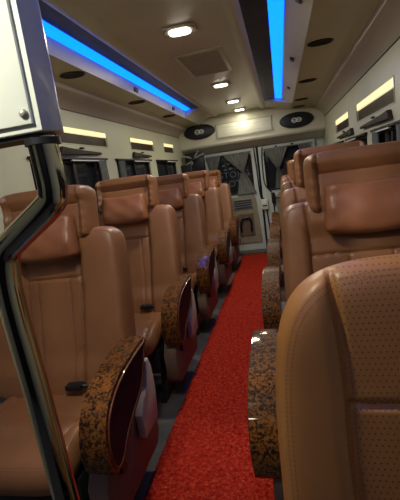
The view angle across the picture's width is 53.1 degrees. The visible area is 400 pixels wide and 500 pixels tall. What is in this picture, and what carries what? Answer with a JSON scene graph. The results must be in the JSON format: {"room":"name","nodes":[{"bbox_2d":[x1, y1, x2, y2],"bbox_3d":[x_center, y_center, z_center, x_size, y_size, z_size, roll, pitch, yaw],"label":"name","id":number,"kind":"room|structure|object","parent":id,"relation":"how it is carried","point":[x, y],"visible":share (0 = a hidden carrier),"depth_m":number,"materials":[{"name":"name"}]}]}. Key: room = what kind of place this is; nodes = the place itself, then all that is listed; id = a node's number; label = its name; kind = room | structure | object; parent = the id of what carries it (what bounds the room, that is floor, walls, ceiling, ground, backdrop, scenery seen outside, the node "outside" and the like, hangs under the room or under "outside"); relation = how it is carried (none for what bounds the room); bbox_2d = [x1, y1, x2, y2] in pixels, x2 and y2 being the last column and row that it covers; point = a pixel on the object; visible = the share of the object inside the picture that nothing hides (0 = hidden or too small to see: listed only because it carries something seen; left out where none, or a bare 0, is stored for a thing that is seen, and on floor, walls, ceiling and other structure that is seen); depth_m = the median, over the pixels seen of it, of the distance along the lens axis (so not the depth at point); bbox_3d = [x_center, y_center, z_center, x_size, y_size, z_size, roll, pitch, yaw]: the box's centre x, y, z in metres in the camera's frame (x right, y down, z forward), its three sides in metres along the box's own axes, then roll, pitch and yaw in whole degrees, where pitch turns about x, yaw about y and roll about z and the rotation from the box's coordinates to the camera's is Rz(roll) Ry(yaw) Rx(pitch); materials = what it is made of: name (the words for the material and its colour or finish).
{"room":"vehicle interior","nodes":[
{"label":"vehicle interior","id":0,"kind":"room"},
{"bbox_2d":[0,109,184,403],"bbox_3d":[-0.856,0.019,2.443,0.060,1.800,7.550,-6,11,12],"label":"wall","id":1,"kind":"structure","parent":0,"point":[16,176],"depth_m":3.06,"materials":[{"name":"beige plastic"}]},
{"bbox_2d":[27,156,107,212],"bbox_3d":[-0.815,-0.322,2.710,0.072,0.593,1.020,-6,11,12],"label":"window","id":2,"kind":"structure","parent":1,"relation":"in","point":[78,170],"depth_m":2.80,"materials":[{"name":"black glass"}]},
{"bbox_2d":[98,160,109,180],"bbox_3d":[-0.710,-0.435,3.092,0.023,0.505,0.120,-6,11,12],"label":"curtain","id":3,"kind":"object","parent":2,"relation":"hanging from","point":[103,168],"visible":0.31,"depth_m":3.04,"materials":[{"name":"grey fabric"}]},
{"bbox_2d":[59,71,84,78],"bbox_3d":[-0.730,-0.999,2.285,0.152,0.010,0.124,-6,11,12],"label":"outlet","id":4,"kind":"object","parent":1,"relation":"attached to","point":[74,74],"visible":1,"depth_m":2.27,"materials":[{"name":"black plastic"}]},
{"bbox_2d":[59,146,101,154],"bbox_3d":[-0.810,-0.680,2.751,0.031,0.056,0.590,-6,11,12],"label":"wall fitting","id":5,"kind":"object","parent":1,"relation":"attached to","point":[63,150],"visible":1,"depth_m":2.64,"materials":[{"name":"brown plastic"}]},
{"bbox_2d":[56,125,108,147],"bbox_3d":[-0.866,-0.761,2.672,0.034,0.118,1.122,-6,11,12],"label":"wall lamp","id":6,"kind":"object","parent":1,"relation":"attached to","point":[73,136],"visible":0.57,"depth_m":2.83,"materials":[{"name":"glowing warm white plastic"},{"name":"dark brown plastic"}]},
{"bbox_2d":[63,127,105,137],"bbox_3d":[-0.874,-0.795,2.666,0.028,0.034,1.108,-6,11,12],"label":"diffuser","id":7,"kind":"object","parent":6,"relation":"attached to","point":[72,132],"depth_m":2.82,"materials":[{"name":"beige plastic"}]},
{"bbox_2d":[54,80,185,137],"bbox_3d":[-0.898,-0.921,2.247,0.135,0.157,7.550,-6,11,12],"label":"trim","id":8,"kind":"structure","parent":1,"relation":"attached to","point":[71,98],"depth_m":3.12,"materials":[{"name":"beige plastic"}]},
{"bbox_2d":[115,158,151,177],"bbox_3d":[-0.590,-0.566,3.832,0.072,0.593,0.940,-6,11,12],"label":"window","id":9,"kind":"structure","parent":1,"relation":"in","point":[134,167],"depth_m":3.81,"materials":[{"name":"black glass"}]},
{"bbox_2d":[118,161,126,177],"bbox_3d":[-0.636,-0.515,3.461,0.023,0.505,0.110,-6,11,12],"label":"curtain","id":10,"kind":"object","parent":9,"relation":"hanging from","point":[122,167],"visible":0.3,"depth_m":3.40,"materials":[{"name":"grey fabric"}]},
{"bbox_2d":[128,100,145,104],"bbox_3d":[-0.525,-1.222,3.312,0.152,0.010,0.124,-6,11,12],"label":"outlet","id":11,"kind":"object","parent":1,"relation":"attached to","point":[137,101],"visible":1,"depth_m":3.29,"materials":[{"name":"black plastic"}]},
{"bbox_2d":[129,137,154,151],"bbox_3d":[-0.591,-1.061,4.048,0.034,0.118,0.712,-6,11,12],"label":"wall lamp","id":12,"kind":"object","parent":1,"relation":"attached to","point":[136,144],"visible":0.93,"depth_m":4.02,"materials":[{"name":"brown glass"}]},
{"bbox_2d":[130,138,152,144],"bbox_3d":[-0.598,-1.095,4.042,0.028,0.034,0.698,-6,11,12],"label":"diffuser","id":13,"kind":"object","parent":12,"relation":"attached to","point":[137,141],"depth_m":3.99,"materials":[{"name":"yellow plastic"}]},
{"bbox_2d":[132,152,151,156],"bbox_3d":[-0.568,-0.943,3.960,0.031,0.056,0.530,-6,11,12],"label":"wall fitting","id":14,"kind":"object","parent":1,"relation":"attached to","point":[134,154],"visible":1,"depth_m":3.84,"materials":[{"name":"brown plastic"}]},
{"bbox_2d":[156,160,177,175],"bbox_3d":[-0.374,-0.801,4.911,0.072,0.593,0.930,-6,11,12],"label":"window","id":15,"kind":"structure","parent":1,"relation":"in","point":[165,167],"depth_m":4.87,"materials":[{"name":"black glass"}]},
{"bbox_2d":[163,143,173,153],"bbox_3d":[-0.402,-1.266,4.992,0.034,0.118,0.462,-6,11,12],"label":"wall lamp","id":16,"kind":"object","parent":1,"relation":"attached to","point":[167,147],"visible":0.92,"depth_m":5.00,"materials":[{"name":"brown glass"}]},
{"bbox_2d":[181,164,193,172],"bbox_3d":[-0.150,-1.092,5.616,0.159,0.200,0.270,-6,11,12],"label":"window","id":17,"kind":"structure","parent":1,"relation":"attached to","point":[185,168],"depth_m":5.48,"materials":[{"name":"black glass"}]},
{"bbox_2d":[183,150,205,170],"bbox_3d":[-0.070,-1.204,5.513,0.304,0.313,0.150,-6,11,12],"label":"wall fan","id":18,"kind":"object","parent":1,"relation":"attached to","point":[196,159],"visible":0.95,"depth_m":5.50,"materials":[{"name":"black plastic"}]},
{"bbox_2d":[42,0,265,116],"bbox_3d":[-0.145,-1.151,2.047,0.720,0.074,7.550,-6,11,12],"label":"ceiling","id":19,"kind":"structure","parent":0,"point":[132,28],"depth_m":2.20,"materials":[{"name":"beige plastic"}]},
{"bbox_2d":[0,0,63,148],"bbox_3d":[-0.463,-0.462,0.537,0.459,0.670,0.070,-6,11,12],"label":"partition panel","id":20,"kind":"object","parent":19,"relation":"attached to","point":[29,106],"visible":1,"depth_m":0.52,"materials":[{"name":"white plastic"}]},
{"bbox_2d":[49,55,198,128],"bbox_3d":[-0.750,-0.998,2.201,0.188,0.070,7.550,-6,11,12],"label":"trim","id":21,"kind":"structure","parent":19,"relation":"attached to","point":[89,83],"depth_m":2.81,"materials":[{"name":"beige plastic"}]},
{"bbox_2d":[161,22,197,37],"bbox_3d":[-0.106,-1.138,2.078,0.170,0.021,0.130,-6,11,12],"label":"recessed light","id":22,"kind":"object","parent":19,"relation":"in","point":[186,28],"visible":1,"depth_m":2.05,"materials":[{"name":"white plastic"}]},
{"bbox_2d":[169,27,190,36],"bbox_3d":[-0.105,-1.132,2.079,0.112,0.009,0.084,-6,11,12],"label":"diffuser","id":23,"kind":"object","parent":22,"relation":"attached to","point":[177,31],"depth_m":2.06,"materials":[{"name":"beige plastic"}]},
{"bbox_2d":[172,46,231,76],"bbox_3d":[0.036,-1.296,2.787,0.310,0.013,0.620,-6,11,12],"label":"ceiling vent","id":24,"kind":"object","parent":19,"relation":"in","point":[209,61],"visible":1,"depth_m":2.71,"materials":[{"name":"beige plastic"}]},
{"bbox_2d":[210,81,230,87],"bbox_3d":[0.182,-1.451,3.517,0.170,0.021,0.130,-6,11,12],"label":"recessed light","id":25,"kind":"object","parent":19,"relation":"in","point":[220,84],"visible":1,"depth_m":3.48,"materials":[{"name":"white plastic"}]},
{"bbox_2d":[214,83,226,87],"bbox_3d":[0.183,-1.445,3.518,0.112,0.009,0.084,-6,11,12],"label":"diffuser","id":26,"kind":"object","parent":25,"relation":"attached to","point":[216,85],"depth_m":3.48,"materials":[{"name":"beige plastic"}]},
{"bbox_2d":[225,98,240,103],"bbox_3d":[0.368,-1.653,4.447,0.170,0.021,0.130,-6,11,12],"label":"recessed light","id":27,"kind":"object","parent":19,"relation":"in","point":[238,99],"visible":1,"depth_m":4.41,"materials":[{"name":"white plastic"}]},
{"bbox_2d":[232,107,245,111],"bbox_3d":[0.506,-1.803,5.137,0.170,0.021,0.130,-6,11,12],"label":"recessed light","id":28,"kind":"object","parent":19,"relation":"in","point":[243,108],"visible":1,"depth_m":5.09,"materials":[{"name":"white plastic"}]},
{"bbox_2d":[239,0,274,100],"bbox_3d":[0.177,-1.078,1.503,0.126,0.027,6.600,-6,11,12],"label":"panel","id":29,"kind":"object","parent":19,"relation":"attached to","point":[254,12],"visible":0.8,"depth_m":2.40,"materials":[{"name":"black plastic"}]},
{"bbox_2d":[282,0,284,82],"bbox_3d":[0.264,-1.119,1.476,0.315,0.038,6.600,-6,11,12],"label":"trim","id":30,"kind":"structure","parent":19,"relation":"attached to","point":[284,0],"depth_m":2.53,"materials":[{"name":"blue plastic"}]},
{"bbox_2d":[267,0,283,97],"bbox_3d":[0.274,-1.078,1.473,0.076,0.031,6.580,-6,11,12],"label":"led strip","id":31,"kind":"object","parent":30,"relation":"attached to","point":[275,7],"visible":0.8,"depth_m":2.42,"materials":[{"name":"blue plastic"}]},
{"bbox_3d":[-0.705,-0.994,1.541,0.182,0.038,6.300,-6,11,12],"label":"trim","id":32,"kind":"structure","parent":19,"relation":"attached to","visible":0},
{"bbox_2d":[38,0,198,110],"bbox_3d":[-0.691,-0.958,1.546,0.162,0.037,6.300,-6,11,12],"label":"panel","id":33,"kind":"object","parent":32,"relation":"attached to","point":[49,15],"depth_m":2.23,"materials":[{"name":"blue plastic"}]},
{"bbox_2d":[133,256,241,499],"bbox_3d":[0.256,0.816,2.446,2.145,0.060,7.650,-6,11,12],"label":"floor","id":34,"kind":"structure","parent":0,"point":[167,412],"depth_m":2.35,"materials":[{"name":"grey plastic"}]},
{"bbox_2d":[0,135,79,499],"bbox_3d":[-0.180,0.491,0.690,0.153,1.321,0.090,-6,11,12],"label":"pole","id":35,"kind":"object","parent":34,"relation":"on","point":[51,200],"visible":1,"depth_m":0.61,"materials":[{"name":"silver metal"}]},
{"bbox_2d":[0,185,158,499],"bbox_3d":[-0.580,0.415,1.551,0.697,1.280,0.699,-6,11,12],"label":"seat","id":36,"kind":"object","parent":34,"relation":"on","point":[76,276],"visible":0.66,"depth_m":1.60,"materials":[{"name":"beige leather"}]},
{"bbox_2d":[0,393,85,496],"bbox_3d":[-0.600,0.677,1.513,0.490,0.160,0.510,-6,11,12],"label":"seat cushion","id":37,"kind":"object","parent":36,"relation":"on","point":[22,472],"depth_m":1.33,"materials":[{"name":"beige leather"}]},
{"bbox_2d":[9,214,79,262],"bbox_3d":[-0.644,-0.041,1.638,0.308,0.182,0.108,-6,11,12],"label":"pillow","id":38,"kind":"object","parent":36,"relation":"on","point":[60,242],"depth_m":1.59,"materials":[{"name":"beige leather"}]},
{"bbox_2d":[95,174,197,402],"bbox_3d":[-0.416,0.211,2.455,0.697,1.298,0.701,-6,11,12],"label":"seat","id":39,"kind":"object","parent":34,"relation":"on","point":[165,313],"visible":0.66,"depth_m":2.51,"materials":[{"name":"brown leather"}]},
{"bbox_2d":[102,193,148,224],"bbox_3d":[-0.480,-0.253,2.543,0.308,0.182,0.108,-6,11,12],"label":"pillow","id":40,"kind":"object","parent":39,"relation":"on","point":[117,208],"depth_m":2.51,"materials":[{"name":"beige leather"}]},
{"bbox_2d":[134,311,162,356],"bbox_3d":[-0.434,0.482,2.418,0.490,0.160,0.510,-6,11,12],"label":"seat cushion","id":41,"kind":"object","parent":39,"relation":"on","point":[147,323],"depth_m":2.24,"materials":[{"name":"beige leather"}]},
{"bbox_2d":[155,173,218,334],"bbox_3d":[-0.234,0.024,3.357,0.697,1.280,0.699,-6,11,12],"label":"seat","id":42,"kind":"object","parent":34,"relation":"on","point":[198,257],"visible":0.52,"depth_m":3.41,"materials":[{"name":"brown leather"}]},
{"bbox_2d":[158,187,182,208],"bbox_3d":[-0.298,-0.431,3.444,0.308,0.182,0.108,-6,11,12],"label":"pillow","id":43,"kind":"object","parent":42,"relation":"on","point":[173,196],"depth_m":3.40,"materials":[{"name":"beige leather"}]},
{"bbox_2d":[183,272,197,291],"bbox_3d":[-0.254,0.286,3.320,0.490,0.160,0.510,-6,11,12],"label":"seat cushion","id":44,"kind":"object","parent":42,"relation":"on","point":[194,286],"depth_m":3.21,"materials":[{"name":"beige leather"}]},
{"bbox_2d":[180,170,232,295],"bbox_3d":[-0.040,-0.177,4.254,0.697,1.288,0.699,-6,11,12],"label":"seat","id":45,"kind":"object","parent":34,"relation":"on","point":[217,235],"visible":0.4,"depth_m":4.31,"materials":[{"name":"brown leather"}]},
{"bbox_2d":[189,181,204,197],"bbox_3d":[-0.104,-0.637,4.342,0.308,0.182,0.108,-6,11,12],"label":"pillow","id":46,"kind":"object","parent":45,"relation":"on","point":[196,187],"depth_m":4.29,"materials":[{"name":"beige leather"}]},
{"bbox_2d":[142,253,274,499],"bbox_3d":[0.499,0.542,3.501,0.708,0.014,4.780,-6,11,12],"label":"carpet","id":47,"kind":"object","parent":34,"relation":"on","point":[206,455],"visible":0.5,"depth_m":2.05,"materials":[{"name":"red carpet"}]},
{"bbox_2d":[207,170,240,265],"bbox_3d":[0.141,-0.368,5.157,0.697,1.278,0.699,-6,11,12],"label":"seat","id":48,"kind":"object","parent":34,"relation":"on","point":[215,180],"visible":0.23,"depth_m":5.21,"materials":[{"name":"brown leather"}]},
{"bbox_2d":[209,179,217,187],"bbox_3d":[0.077,-0.823,5.244,0.308,0.182,0.108,-6,11,12],"label":"pillow","id":49,"kind":"object","parent":48,"relation":"on","point":[213,182],"depth_m":5.19,"materials":[{"name":"beige leather"}]},
{"bbox_2d":[270,160,291,264],"bbox_3d":[1.084,-0.280,4.007,0.759,1.268,0.699,-6,11,12],"label":"seat","id":50,"kind":"object","parent":34,"relation":"on","point":[274,226],"visible":0.02,"depth_m":3.95,"materials":[{"name":"brown leather"}]},
{"bbox_2d":[272,160,289,242],"bbox_3d":[1.265,-0.476,4.909,0.759,1.268,0.699,-6,11,12],"label":"seat","id":51,"kind":"object","parent":34,"relation":"on","point":[275,215],"visible":0.02,"depth_m":4.88,"materials":[{"name":"brown leather"}]},
{"bbox_2d":[267,159,296,301],"bbox_3d":[0.904,-0.084,3.106,0.759,1.268,0.699,-6,11,12],"label":"seat","id":52,"kind":"object","parent":34,"relation":"on","point":[273,245],"visible":0.03,"depth_m":3.02,"materials":[{"name":"brown leather"}]},
{"bbox_2d":[261,141,365,329],"bbox_3d":[0.721,0.090,2.203,0.759,1.313,0.704,-6,11,12],"label":"seat","id":53,"kind":"object","parent":34,"relation":"on","point":[273,306],"visible":0.14,"depth_m":2.26,"materials":[{"name":"brown leather"}]},
{"bbox_2d":[247,140,399,499],"bbox_3d":[0.543,0.308,1.303,0.759,1.268,0.699,-6,11,12],"label":"seat","id":54,"kind":"object","parent":34,"relation":"on","point":[350,211],"visible":0.46,"depth_m":1.38,"materials":[{"name":"brown leather"}]},
{"bbox_2d":[324,175,399,233],"bbox_3d":[0.581,-0.151,1.366,0.308,0.182,0.108,-6,11,12],"label":"pillow","id":55,"kind":"object","parent":54,"relation":"on","point":[354,204],"depth_m":1.34,"materials":[{"name":"brown leather"}]},
{"bbox_2d":[275,254,399,499],"bbox_3d":[0.358,0.590,0.421,0.759,1.095,0.699,-6,11,12],"label":"seat","id":56,"kind":"object","parent":34,"relation":"on","point":[337,365],"visible":1,"depth_m":0.56,"materials":[{"name":"beige leather"}]},
{"bbox_2d":[205,137,323,250],"bbox_3d":[0.827,-0.933,5.810,2.065,1.950,0.050,-6,11,12],"label":"wall","id":57,"kind":"structure","parent":0,"point":[318,141],"depth_m":5.50,"materials":[{"name":"grey paint"}]},
{"bbox_2d":[45,35,185,117],"bbox_3d":[-0.772,-0.908,1.589,0.024,0.089,6.330,-6,11,12],"label":"rail","id":58,"kind":"object","parent":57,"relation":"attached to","point":[56,49],"visible":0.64,"depth_m":2.44,"materials":[{"name":"white plastic"}]},
{"bbox_2d":[185,108,211,124],"bbox_3d":[0.027,-1.722,5.173,0.182,0.130,1.250,-6,11,12],"label":"trim","id":59,"kind":"structure","parent":57,"relation":"attached to","point":[197,115],"depth_m":4.88,"materials":[{"name":"beige plastic"}]},
{"bbox_2d":[204,147,266,250],"bbox_3d":[0.515,-0.695,5.829,0.745,1.465,0.122,-6,11,12],"label":"door","id":60,"kind":"structure","parent":57,"relation":"in","point":[247,207],"depth_m":5.81,"materials":[{"name":"grey paint"}]},
{"bbox_2d":[205,151,250,158],"bbox_3d":[0.395,-1.356,5.689,0.660,0.014,0.014,-6,11,12],"label":"curtain rod","id":61,"kind":"object","parent":60,"relation":"attached to","point":[245,151],"visible":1,"depth_m":5.68,"materials":[{"name":"grey plastic"}]},
{"bbox_2d":[206,156,219,170],"bbox_3d":[0.226,-1.058,5.790,0.210,0.555,0.023,-6,11,12],"label":"curtain","id":62,"kind":"object","parent":61,"relation":"hanging from","point":[213,163],"visible":0.4,"depth_m":5.75,"materials":[{"name":"grey fabric"}]},
{"bbox_2d":[224,152,256,194],"bbox_3d":[0.573,-1.082,5.715,0.420,0.575,0.023,-6,11,12],"label":"curtain","id":63,"kind":"object","parent":61,"relation":"hanging from","point":[239,161],"visible":1,"depth_m":5.70,"materials":[{"name":"grey fabric"}]},
{"bbox_2d":[233,198,252,210],"bbox_3d":[0.626,-0.664,5.812,0.280,0.150,0.013,-6,11,12],"label":"vent","id":64,"kind":"object","parent":60,"relation":"attached to","point":[239,204],"depth_m":5.81,"materials":[{"name":"black plastic"}]},
{"bbox_2d":[215,115,272,138],"bbox_3d":[0.584,-1.638,5.345,0.752,0.200,0.019,-6,11,12],"label":"header panel","id":65,"kind":"object","parent":57,"relation":"attached to","point":[259,124],"visible":1,"depth_m":5.34,"materials":[{"name":"white plastic"}]},
{"bbox_2d":[179,107,324,154],"bbox_3d":[0.683,-1.656,5.486,1.945,0.485,0.305,-6,11,12],"label":"trim","id":66,"kind":"structure","parent":57,"relation":"attached to","point":[212,144],"depth_m":5.38,"materials":[{"name":"white plastic"}]},
{"bbox_2d":[184,124,214,139],"bbox_3d":[-0.010,-1.612,5.463,0.436,0.196,0.034,-6,11,12],"label":"loudspeaker","id":67,"kind":"object","parent":66,"relation":"attached to","point":[201,131],"visible":1,"depth_m":5.46,"materials":[{"name":"black paint"}]},
{"bbox_2d":[279,112,313,127],"bbox_3d":[1.252,-1.689,5.194,0.436,0.196,0.034,-6,11,12],"label":"loudspeaker","id":68,"kind":"object","parent":66,"relation":"attached to","point":[295,119],"visible":1,"depth_m":5.19,"materials":[{"name":"black paint"}]},
{"bbox_2d":[240,249,266,255],"bbox_3d":[1.004,0.013,5.845,1.530,0.045,0.110,-6,11,12],"label":"trim","id":69,"kind":"structure","parent":57,"relation":"attached to","point":[261,250],"depth_m":5.86,"materials":[{"name":"grey metal"}]},
{"bbox_2d":[253,148,269,228],"bbox_3d":[0.910,-0.759,5.748,0.138,1.411,0.018,-6,11,12],"label":"door frame","id":70,"kind":"structure","parent":57,"relation":"attached to","point":[253,148],"depth_m":5.71,"materials":[{"name":"black plastic"}]},
{"bbox_2d":[264,98,291,109],"bbox_3d":[0.997,-1.847,5.108,0.315,0.130,0.950,-6,11,12],"label":"trim","id":71,"kind":"structure","parent":57,"relation":"attached to","point":[281,103],"depth_m":4.84,"materials":[{"name":"beige plastic"}]},
{"bbox_2d":[258,138,314,238],"bbox_3d":[1.283,-0.771,5.657,0.775,1.465,0.125,-6,11,12],"label":"door","id":72,"kind":"structure","parent":57,"relation":"in","point":[268,169],"depth_m":5.68,"materials":[{"name":"grey paint"}]},
{"bbox_2d":[261,199,268,209],"bbox_3d":[0.930,-0.658,5.745,0.100,0.150,0.058,-6,11,12],"label":"box","id":73,"kind":"object","parent":72,"relation":"attached to","point":[264,202],"visible":1,"depth_m":5.72,"materials":[{"name":"white plastic"}]},
{"bbox_2d":[262,142,311,149],"bbox_3d":[1.197,-1.436,5.512,0.670,0.014,0.014,-6,11,12],"label":"curtain rod","id":74,"kind":"object","parent":72,"relation":"attached to","point":[305,142],"visible":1,"depth_m":5.51,"materials":[{"name":"grey plastic"}]},
{"bbox_2d":[264,146,286,188],"bbox_3d":[1.086,-1.144,5.599,0.320,0.555,0.023,-6,11,12],"label":"curtain","id":75,"kind":"object","parent":74,"relation":"hanging from","point":[276,155],"visible":0.83,"depth_m":5.58,"materials":[{"name":"grey fabric"}]},
{"bbox_2d":[298,143,309,148],"bbox_3d":[1.455,-1.181,5.517,0.160,0.555,0.023,-6,11,12],"label":"curtain","id":76,"kind":"object","parent":74,"relation":"hanging from","point":[307,145],"visible":0.16,"depth_m":5.47,"materials":[{"name":"grey fabric"}]},
{"bbox_2d":[282,0,313,103],"bbox_3d":[0.380,-1.051,1.484,0.114,0.089,6.630,-6,11,12],"label":"ceiling panel","id":77,"kind":"object","parent":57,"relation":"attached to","point":[298,13],"visible":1,"depth_m":2.33,"materials":[{"name":"white plastic"}]},
{"bbox_2d":[298,78,316,82],"bbox_3d":[0.920,-1.448,3.422,0.152,0.010,0.124,-6,11,12],"label":"outlet","id":78,"kind":"object","parent":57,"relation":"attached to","point":[311,79],"visible":1,"depth_m":3.40,"materials":[{"name":"black plastic"}]},
{"bbox_2d":[307,38,333,46],"bbox_3d":[0.703,-1.212,2.338,0.152,0.010,0.124,-6,11,12],"label":"outlet","id":79,"kind":"object","parent":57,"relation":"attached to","point":[320,42],"visible":1,"depth_m":2.32,"materials":[{"name":"black plastic"}]},
{"bbox_2d":[291,0,380,109],"bbox_3d":[0.667,-1.140,1.887,0.295,0.070,7.550,-6,11,12],"label":"ceiling panel","id":80,"kind":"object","parent":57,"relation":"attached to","point":[343,21],"depth_m":2.29,"materials":[{"name":"beige plastic"}]},
{"bbox_2d":[324,38,399,144],"bbox_3d":[1.094,-0.164,2.014,0.060,1.775,7.550,-6,11,12],"label":"wall","id":81,"kind":"structure","parent":0,"point":[388,65],"depth_m":2.71,"materials":[{"name":"beige plastic"}]},
{"bbox_2d":[335,111,348,133],"bbox_3d":[1.379,-1.225,3.858,0.034,0.139,0.852,-6,11,12],"label":"wall lamp","id":82,"kind":"object","parent":81,"relation":"attached to","point":[342,123],"visible":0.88,"depth_m":3.84,"materials":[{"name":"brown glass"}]},
{"bbox_2d":[336,112,347,124],"bbox_3d":[1.377,-1.264,3.850,0.028,0.046,0.838,-6,11,12],"label":"diffuser","id":83,"kind":"object","parent":82,"relation":"attached to","point":[343,119],"depth_m":3.80,"materials":[{"name":"yellow plastic"}]},
{"bbox_2d":[337,128,353,138],"bbox_3d":[1.324,-1.066,3.674,0.031,0.056,0.840,-6,11,12],"label":"wall fitting","id":84,"kind":"object","parent":81,"relation":"attached to","point":[350,131],"visible":1,"depth_m":3.47,"materials":[{"name":"brown plastic"}]},
{"bbox_2d":[345,132,367,144],"bbox_3d":[1.306,-0.647,3.263,0.072,0.556,0.870,-6,11,12],"label":"window","id":85,"kind":"structure","parent":81,"relation":"in","point":[363,136],"depth_m":3.11,"materials":[{"name":"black glass"}]},
{"bbox_2d":[315,0,399,116],"bbox_3d":[0.879,-1.087,1.856,0.120,0.180,7.550,-6,11,12],"label":"trim","id":86,"kind":"structure","parent":81,"relation":"attached to","point":[382,28],"depth_m":2.35,"materials":[{"name":"beige plastic"}]},
{"bbox_2d":[356,75,394,122],"bbox_3d":[1.124,-0.948,2.583,0.034,0.139,1.072,-6,11,12],"label":"wall lamp","id":87,"kind":"object","parent":81,"relation":"attached to","point":[383,97],"visible":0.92,"depth_m":2.46,"materials":[{"name":"glowing warm yellow light panel"},{"name":"dark brown plastic"}]},
{"bbox_2d":[357,78,393,110],"bbox_3d":[1.122,-0.986,2.575,0.028,0.046,1.058,-6,11,12],"label":"diffuser","id":88,"kind":"object","parent":87,"relation":"attached to","point":[385,89],"depth_m":2.45,"materials":[{"name":"yellow plastic"}]},
{"bbox_2d":[360,109,392,128],"bbox_3d":[1.094,-0.815,2.523,0.031,0.056,0.800,-6,11,12],"label":"wall fitting","id":89,"kind":"object","parent":81,"relation":"attached to","point":[387,114],"visible":1,"depth_m":2.32,"materials":[{"name":"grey plastic"}]},
{"bbox_2d":[370,120,399,142],"bbox_3d":[1.109,-0.432,2.275,0.072,0.556,0.810,-6,11,12],"label":"window","id":90,"kind":"structure","parent":81,"relation":"in","point":[387,133],"depth_m":2.36,"materials":[{"name":"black glass"}]},
{"bbox_2d":[372,132,378,143],"bbox_3d":[1.136,-0.523,2.568,0.023,0.458,0.100,-6,11,12],"label":"curtain","id":91,"kind":"object","parent":90,"relation":"hanging from","point":[375,135],"visible":0.2,"depth_m":2.50,"materials":[{"name":"grey fabric"}]},
{"bbox_2d":[396,124,399,140],"bbox_3d":[1.027,-0.404,2.022,0.023,0.458,0.120,-6,11,12],"label":"curtain","id":92,"kind":"object","parent":90,"relation":"hanging from","point":[397,125],"visible":0.3,"depth_m":2.02,"materials":[{"name":"grey fabric"}]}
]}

